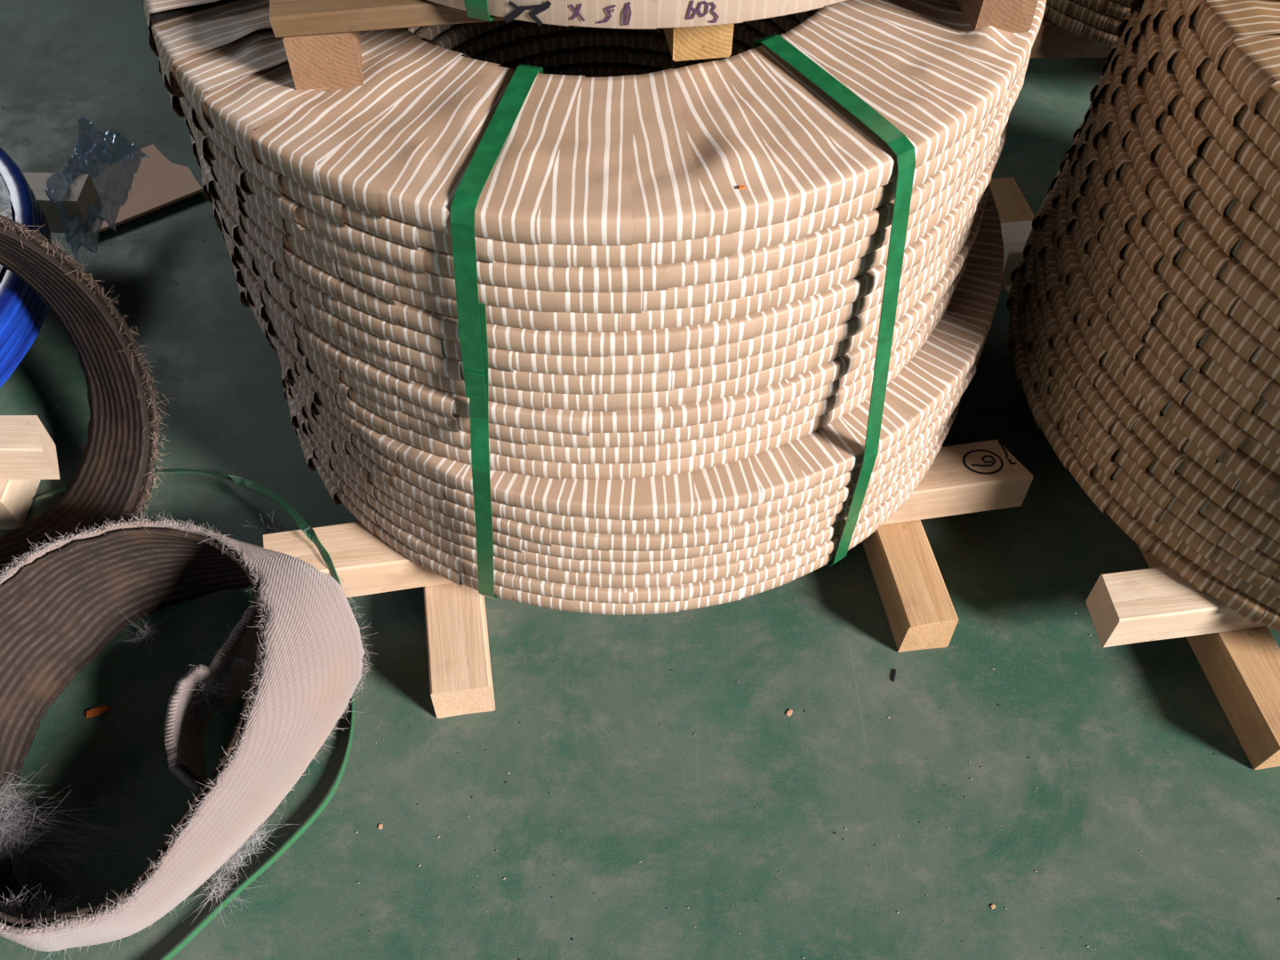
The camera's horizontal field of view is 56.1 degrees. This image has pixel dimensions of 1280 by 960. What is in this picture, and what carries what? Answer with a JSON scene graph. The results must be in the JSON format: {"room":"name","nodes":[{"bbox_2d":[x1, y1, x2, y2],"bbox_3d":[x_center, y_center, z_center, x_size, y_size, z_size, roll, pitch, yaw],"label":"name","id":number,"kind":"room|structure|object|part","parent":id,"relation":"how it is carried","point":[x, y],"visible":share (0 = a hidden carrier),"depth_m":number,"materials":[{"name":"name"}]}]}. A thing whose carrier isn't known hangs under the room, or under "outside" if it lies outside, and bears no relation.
{"room":"factory warehouse","nodes":[
{"label":"factory warehouse","id":0,"kind":"room"},
{"bbox_2d":[0,0,1279,959],"bbox_3d":[0.015,-0.826,2.251,14.000,0.001,14.000,1,54,0],"label":"floor","id":1,"kind":"structure","parent":0,"point":[689,813],"depth_m":1.41,"materials":[{"name":"green paint"}]},
{"bbox_2d":[0,479,40,529],"bbox_3d":[-0.849,0.011,1.581,0.074,0.066,0.089,1,54,0],"label":"bearer","id":2,"kind":"object","parent":1,"relation":"on","point":[17,496],"visible":0.69,"depth_m":1.57,"materials":[{"name":"brown wood"}]},
{"bbox_2d":[0,147,51,387],"bbox_3d":[-1.180,-0.245,1.587,0.752,0.093,0.752,1,54,0],"label":"coil","id":3,"kind":"object","parent":1,"relation":"on","point":[22,311],"visible":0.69,"depth_m":1.59,"materials":[{"name":"blue plastic"}]},
{"bbox_2d":[0,206,175,575],"bbox_3d":[-0.799,-0.094,1.387,0.450,0.504,0.291,-38,63,-25],"label":"loop","id":4,"kind":"object","parent":1,"relation":"on","point":[113,479],"visible":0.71,"depth_m":1.54,"materials":[{"name":"brown fabric"}]},
{"bbox_2d":[85,705,110,718],"bbox_3d":[-0.645,0.275,1.428,0.028,0.004,0.010,-15,55,-12],"label":"chip","id":5,"kind":"object","parent":1,"relation":"on","point":[100,710],"visible":1,"depth_m":1.43,"materials":[{"name":"orange wood"}]},
{"bbox_2d":[99,144,202,232],"bbox_3d":[-0.840,-0.484,1.976,0.196,0.010,0.160,-29,59,-20],"label":"cardboard sheet","id":6,"kind":"object","parent":1,"relation":"on","point":[158,182],"visible":0.62,"depth_m":1.97,"materials":[{"name":"brown cardboard"}]},
{"bbox_2d":[0,508,376,959],"bbox_3d":[-0.557,0.263,1.339,0.483,0.175,0.524,1,54,0],"label":"loop","id":7,"kind":"object","parent":1,"relation":"on","point":[298,645],"visible":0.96,"depth_m":1.36,"materials":[{"name":"grey fabric"}]},
{"bbox_2d":[35,469,354,959],"bbox_3d":[-0.521,0.197,1.397,0.365,0.154,0.701,-16,55,-12],"label":"strap","id":8,"kind":"object","parent":1,"relation":"on","point":[306,528],"visible":0.76,"depth_m":1.40,"materials":[{"name":"green plastic"}]},
{"bbox_2d":[424,583,494,717],"bbox_3d":[-0.288,-0.146,1.705,0.071,0.066,1.023,-7,54,-6],"label":"bearer","id":9,"kind":"object","parent":1,"relation":"on","point":[460,676],"visible":0.19,"depth_m":1.42,"materials":[{"name":"brown wood"}]},
{"bbox_2d":[263,440,1033,597],"bbox_3d":[0.018,0.049,1.484,0.943,0.066,0.067,-7,54,-6],"label":"cross timber","id":10,"kind":"object","parent":9,"relation":"on","point":[965,478],"visible":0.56,"depth_m":1.48,"materials":[{"name":"brown wood"}]},
{"bbox_2d":[142,0,1046,615],"bbox_3d":[-0.027,-0.385,1.410,0.940,0.570,0.926,1,54,0],"label":"coil","id":11,"kind":"object","parent":10,"relation":"on","point":[338,497],"depth_m":1.09,"materials":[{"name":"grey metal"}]},
{"bbox_2d":[450,64,543,599],"bbox_3d":[-0.124,-0.112,1.213,0.040,0.565,0.230,16,55,11],"label":"strap","id":12,"kind":"object","parent":11,"relation":"attached to","point":[471,314],"visible":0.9,"depth_m":1.03,"materials":[{"name":"green plastic"}]},
{"bbox_3d":[-0.047,-0.393,1.429,0.885,0.028,0.885,1,54,0],"label":"wrapped coil","id":13,"kind":"part","parent":11,"relation":"part of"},
{"bbox_3d":[-0.046,-0.536,1.236,0.893,0.028,0.888,1,54,0],"label":"wrapped coil","id":14,"kind":"part","parent":11,"relation":"part of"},
{"bbox_3d":[-0.047,-0.440,1.364,0.886,0.027,0.883,1,54,0],"label":"wrapped coil","id":15,"kind":"part","parent":11,"relation":"part of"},
{"bbox_3d":[-0.043,-0.556,1.209,0.892,0.043,0.889,-13,55,-10],"label":"wrapped coil","id":16,"kind":"part","parent":11,"relation":"part of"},
{"bbox_3d":[-0.048,-0.362,1.473,0.888,0.028,0.889,1,54,0],"label":"wrapped coil","id":17,"kind":"part","parent":11,"relation":"part of","materials":[{"name":"beige paper"}]},
{"bbox_3d":[-0.044,-0.520,1.257,0.894,0.028,0.890,1,54,0],"label":"wrapped coil","id":18,"kind":"part","parent":11,"relation":"part of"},
{"bbox_3d":[-0.047,-0.458,1.344,0.891,0.028,0.888,1,54,0],"label":"wrapped coil","id":19,"kind":"part","parent":11,"relation":"part of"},
{"bbox_3d":[-0.045,-0.503,1.278,0.890,0.028,0.884,1,54,0],"label":"wrapped coil","id":20,"kind":"part","parent":11,"relation":"part of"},
{"bbox_3d":[-0.046,-0.377,1.450,0.889,0.028,0.885,1,54,0],"label":"wrapped coil","id":21,"kind":"part","parent":11,"relation":"part of","materials":[{"name":"beige paper"}]},
{"bbox_3d":[-0.047,-0.425,1.386,0.890,0.028,0.885,1,54,0],"label":"wrapped coil","id":22,"kind":"part","parent":11,"relation":"part of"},
{"bbox_3d":[-0.045,-0.472,1.322,0.893,0.028,0.888,1,54,0],"label":"wrapped coil","id":23,"kind":"part","parent":11,"relation":"part of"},
{"bbox_3d":[-0.046,-0.489,1.301,0.890,0.028,0.883,1,54,0],"label":"wrapped coil","id":24,"kind":"part","parent":11,"relation":"part of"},
{"bbox_3d":[-0.046,-0.407,1.406,0.894,0.028,0.895,1,54,0],"label":"wrapped coil","id":25,"kind":"part","parent":11,"relation":"part of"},
{"bbox_3d":[-0.021,-0.263,1.561,0.901,0.027,0.896,1,54,0],"label":"wrapped coil","id":26,"kind":"part","parent":11,"relation":"part of","materials":[{"name":"beige paper"}]},
{"bbox_3d":[-0.022,-0.247,1.581,0.904,0.026,0.898,1,54,0],"label":"wrapped coil","id":27,"kind":"part","parent":11,"relation":"part of","materials":[{"name":"beige paper"}]},
{"bbox_3d":[-0.018,-0.280,1.542,0.908,0.027,0.902,1,54,0],"label":"wrapped coil","id":28,"kind":"part","parent":11,"relation":"part of","materials":[{"name":"beige paper"}]},
{"bbox_3d":[-0.018,-0.230,1.601,0.901,0.027,0.901,1,54,0],"label":"wrapped coil","id":29,"kind":"part","parent":11,"relation":"part of","materials":[{"name":"beige paper"}]},
{"bbox_3d":[-0.014,-0.293,1.519,0.909,0.027,0.901,1,54,0],"label":"wrapped coil","id":30,"kind":"part","parent":11,"relation":"part of","materials":[{"name":"beige paper"}]},
{"bbox_3d":[-0.016,-0.311,1.500,0.908,0.027,0.902,1,54,0],"label":"wrapped coil","id":31,"kind":"part","parent":11,"relation":"part of","materials":[{"name":"beige paper"}]},
{"bbox_3d":[-0.012,-0.328,1.481,0.907,0.027,0.903,1,54,0],"label":"wrapped coil","id":32,"kind":"part","parent":11,"relation":"part of","materials":[{"name":"beige paper"}]},
{"bbox_2d":[269,0,1038,92],"bbox_3d":[-0.021,-0.670,1.233,0.676,0.076,0.707,-7,54,-6],"label":"wooden blocks","id":33,"kind":"object","parent":11,"relation":"on","point":[323,37],"visible":0.74,"depth_m":1.00,"materials":[{"name":"brown wood"}]},
{"bbox_2d":[464,0,495,21],"bbox_3d":[-0.107,-0.470,0.938,0.020,0.168,0.144,15,55,10],"label":"strap","id":34,"kind":"object","parent":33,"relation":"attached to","point":[476,9],"visible":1,"depth_m":0.95,"materials":[{"name":"green plastic"}]},
{"bbox_2d":[427,0,846,29],"bbox_3d":[-0.008,-0.718,1.122,0.783,0.160,0.784,1,54,0],"label":"coil","id":35,"kind":"object","parent":33,"relation":"on","point":[627,14],"visible":1,"depth_m":0.95,"materials":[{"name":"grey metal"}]},
{"bbox_2d":[737,184,745,189],"bbox_3d":[0.082,-0.234,0.961,0.006,0.001,0.004,-8,54,-7],"label":"paper scrap","id":36,"kind":"object","parent":11,"relation":"on","point":[741,186],"visible":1,"depth_m":0.96,"materials":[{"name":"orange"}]},
{"bbox_2d":[752,33,915,567],"bbox_3d":[0.172,-0.151,1.246,0.031,0.565,0.248,-28,59,-20],"label":"strap","id":37,"kind":"object","parent":11,"relation":"attached to","point":[898,141],"visible":0.8,"depth_m":1.06,"materials":[{"name":"green plastic"}]},
{"bbox_2d":[1,30,1279,959],"bbox_3d":[-0.362,-0.080,1.695,2.479,0.001,0.979,34,60,22],"label":"floor grit","id":38,"kind":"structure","parent":1,"relation":"on","point":[672,670],"depth_m":1.36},
{"bbox_2d":[785,709,792,716],"bbox_3d":[0.179,0.278,1.438,0.006,0.001,0.010,33,60,22],"label":"chip","id":39,"kind":"object","parent":1,"relation":"on","point":[789,712],"visible":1,"depth_m":1.44,"materials":[{"name":"beige wood"}]},
{"bbox_2d":[892,669,895,681],"bbox_3d":[0.311,0.238,1.469,0.003,0.002,0.018,14,55,9],"label":"metal sliver","id":40,"kind":"object","parent":1,"relation":"on","point":[894,673],"visible":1,"depth_m":1.47,"materials":[{"name":"black metal"}]},
{"bbox_2d":[861,520,959,654],"bbox_3d":[0.272,-0.187,1.742,0.065,0.066,0.954,-7,54,-6],"label":"bearer","id":41,"kind":"object","parent":1,"relation":"on","point":[919,607],"visible":0.21,"depth_m":1.48,"materials":[{"name":"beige wood"}]},
{"bbox_2d":[988,176,1279,770],"bbox_3d":[0.658,-0.074,1.664,0.068,0.066,0.983,-8,54,-7],"label":"bearer","id":42,"kind":"object","parent":1,"relation":"on","point":[1241,667],"visible":0.18,"depth_m":1.42,"materials":[{"name":"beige wood"}]},
{"bbox_2d":[1000,220,1031,286],"bbox_3d":[0.931,-0.378,1.810,0.823,0.067,0.070,-6,54,-5],"label":"cross timber","id":43,"kind":"object","parent":42,"relation":"on","point":[1015,235],"visible":0.08,"depth_m":1.75,"materials":[{"name":"brown wood"}]},
{"bbox_3d":[1.137,-0.139,1.718,0.067,0.066,0.982,-8,54,-7],"label":"bearer","id":44,"kind":"object","parent":1,"relation":"on","visible":0},
{"bbox_2d":[1085,566,1265,647],"bbox_3d":[0.937,0.110,1.452,0.803,0.066,0.066,-6,54,-5],"label":"cross timber","id":45,"kind":"object","parent":44,"relation":"on","point":[1148,604],"visible":0.66,"depth_m":1.40,"materials":[{"name":"brown wood"}]},
{"bbox_2d":[1006,150,1279,631],"bbox_3d":[0.965,-0.192,1.536,0.948,0.159,0.938,1,54,0],"label":"coil","id":46,"kind":"object","parent":45,"relation":"on","point":[1252,610],"depth_m":1.39,"materials":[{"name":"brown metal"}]},
{"bbox_3d":[0.966,-0.170,1.569,0.930,0.027,0.929,1,54,0],"label":"wrapped coil","id":47,"kind":"part","parent":46,"relation":"part of","materials":[{"name":"brown paper"}]},
{"bbox_3d":[0.964,-0.183,1.546,0.940,0.027,0.934,1,54,0],"label":"wrapped coil","id":48,"kind":"part","parent":46,"relation":"part of","materials":[{"name":"brown paper"}]},
{"bbox_3d":[0.964,-0.201,1.526,0.940,0.027,0.937,1,54,0],"label":"wrapped coil","id":49,"kind":"part","parent":46,"relation":"part of","materials":[{"name":"brown paper"}]},
{"bbox_3d":[0.969,-0.215,1.504,0.942,0.027,0.936,1,54,0],"label":"wrapped coil","id":50,"kind":"part","parent":46,"relation":"part of","materials":[{"name":"brown paper"}]},
{"bbox_3d":[0.968,-0.230,1.482,0.939,0.027,0.932,1,54,0],"label":"wrapped coil","id":51,"kind":"part","parent":46,"relation":"part of","materials":[{"name":"brown paper"}]},
{"bbox_2d":[1051,0,1279,519],"bbox_3d":[0.980,-0.309,1.361,0.954,0.264,0.950,1,54,0],"label":"coil","id":52,"kind":"object","parent":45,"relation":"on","point":[1102,357],"depth_m":1.26,"materials":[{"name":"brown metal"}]},
{"bbox_3d":[0.973,-0.258,1.438,0.942,0.027,0.940,1,54,0],"label":"wrapped coil","id":53,"kind":"part","parent":52,"relation":"part of","materials":[{"name":"brown paper"}]},
{"bbox_3d":[0.975,-0.274,1.416,0.934,0.027,0.928,1,54,0],"label":"wrapped coil","id":54,"kind":"part","parent":52,"relation":"part of","materials":[{"name":"brown paper"}]},
{"bbox_3d":[0.977,-0.288,1.394,0.937,0.027,0.933,1,54,0],"label":"wrapped coil","id":55,"kind":"part","parent":52,"relation":"part of","materials":[{"name":"brown paper"}]},
{"bbox_3d":[0.978,-0.304,1.373,0.937,0.027,0.933,1,54,0],"label":"wrapped coil","id":56,"kind":"part","parent":52,"relation":"part of","materials":[{"name":"brown paper"}]},
{"bbox_3d":[0.980,-0.316,1.350,0.943,0.027,0.938,1,54,0],"label":"wrapped coil","id":57,"kind":"part","parent":52,"relation":"part of","materials":[{"name":"brown paper"}]},
{"bbox_3d":[0.984,-0.333,1.329,0.944,0.027,0.940,1,54,0],"label":"wrapped coil","id":58,"kind":"part","parent":52,"relation":"part of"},
{"bbox_3d":[0.983,-0.345,1.306,0.944,0.027,0.945,1,54,0],"label":"wrapped coil","id":59,"kind":"part","parent":52,"relation":"part of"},
{"bbox_3d":[0.986,-0.360,1.284,0.944,0.027,0.941,1,54,0],"label":"wrapped coil","id":60,"kind":"part","parent":52,"relation":"part of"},
{"bbox_3d":[0.986,-0.377,1.264,0.939,0.027,0.933,1,54,0],"label":"wrapped coil","id":61,"kind":"part","parent":52,"relation":"part of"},
{"bbox_2d":[1131,0,1279,265],"bbox_3d":[0.993,-0.421,1.192,0.946,0.143,0.941,1,54,0],"label":"coil","id":62,"kind":"object","parent":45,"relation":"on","point":[1227,204],"depth_m":1.12,"materials":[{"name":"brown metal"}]},
{"bbox_3d":[0.991,-0.404,1.218,0.942,0.027,0.937,1,54,0],"label":"wrapped coil","id":63,"kind":"part","parent":62,"relation":"part of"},
{"bbox_3d":[0.989,-0.418,1.196,0.936,0.027,0.931,1,54,0],"label":"wrapped coil","id":64,"kind":"part","parent":62,"relation":"part of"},
{"bbox_3d":[0.994,-0.433,1.174,0.945,0.027,0.939,1,54,0],"label":"wrapped coil","id":65,"kind":"part","parent":62,"relation":"part of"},
{"bbox_3d":[0.995,-0.451,1.148,0.935,0.039,0.936,31,59,20],"label":"wrapped coil","id":66,"kind":"part","parent":62,"relation":"part of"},
{"bbox_3d":[0.966,-1.031,2.373,0.066,0.066,0.703,1,54,0],"label":"bearer","id":67,"kind":"object","parent":1,"relation":"on","visible":0},
{"bbox_2d":[1029,19,1111,57],"bbox_3d":[1.053,-0.796,2.120,0.801,0.066,0.067,-1,54,-2],"label":"cross timber","id":68,"kind":"object","parent":67,"relation":"on","point":[1052,41],"visible":0.11,"depth_m":2.10,"materials":[{"name":"brown wood"}]},
{"bbox_2d":[1042,0,1134,47],"bbox_3d":[1.039,-1.070,2.216,0.927,0.104,0.927,1,54,0],"label":"coil","id":69,"kind":"object","parent":68,"relation":"on","point":[1105,37],"depth_m":2.01,"materials":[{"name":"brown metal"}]},
{"bbox_3d":[1.039,-1.062,2.226,0.924,0.026,0.927,1,54,0],"label":"wrapped coil","id":70,"kind":"part","parent":69,"relation":"part of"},
{"bbox_3d":[1.039,-1.078,2.205,0.926,0.026,0.926,1,54,0],"label":"wrapped coil","id":71,"kind":"part","parent":69,"relation":"part of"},
{"bbox_3d":[1.040,-1.093,2.184,0.927,0.026,0.924,1,54,0],"label":"wrapped coil","id":72,"kind":"part","parent":69,"relation":"part of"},
{"bbox_3d":[-1.364,-0.219,1.745,0.066,0.066,0.662,1,54,0],"label":"bearer","id":73,"kind":"object","parent":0,"visible":0},
{"bbox_2d":[0,415,61,479],"bbox_3d":[-1.124,-0.043,1.537,0.755,0.066,0.059,0,54,-1],"label":"cross timber","id":74,"kind":"object","parent":73,"relation":"on","point":[28,451],"visible":1,"depth_m":1.52,"materials":[{"name":"brown wood"}]},
{"bbox_2d":[22,172,97,232],"bbox_3d":[-1.163,-0.424,1.817,0.662,0.066,0.066,1,54,0],"label":"cross timber","id":75,"kind":"object","parent":73,"relation":"on","point":[76,199],"visible":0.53,"depth_m":1.80,"materials":[{"name":"brown wood"}]},
{"bbox_2d":[44,115,150,262],"bbox_3d":[-0.842,-0.446,1.833,0.072,0.125,0.254,8,54,5],"label":"plastic wrap","id":76,"kind":"object","parent":75,"relation":"on","point":[110,160],"visible":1,"depth_m":1.85,"materials":[{"name":"blue"}]}
]}

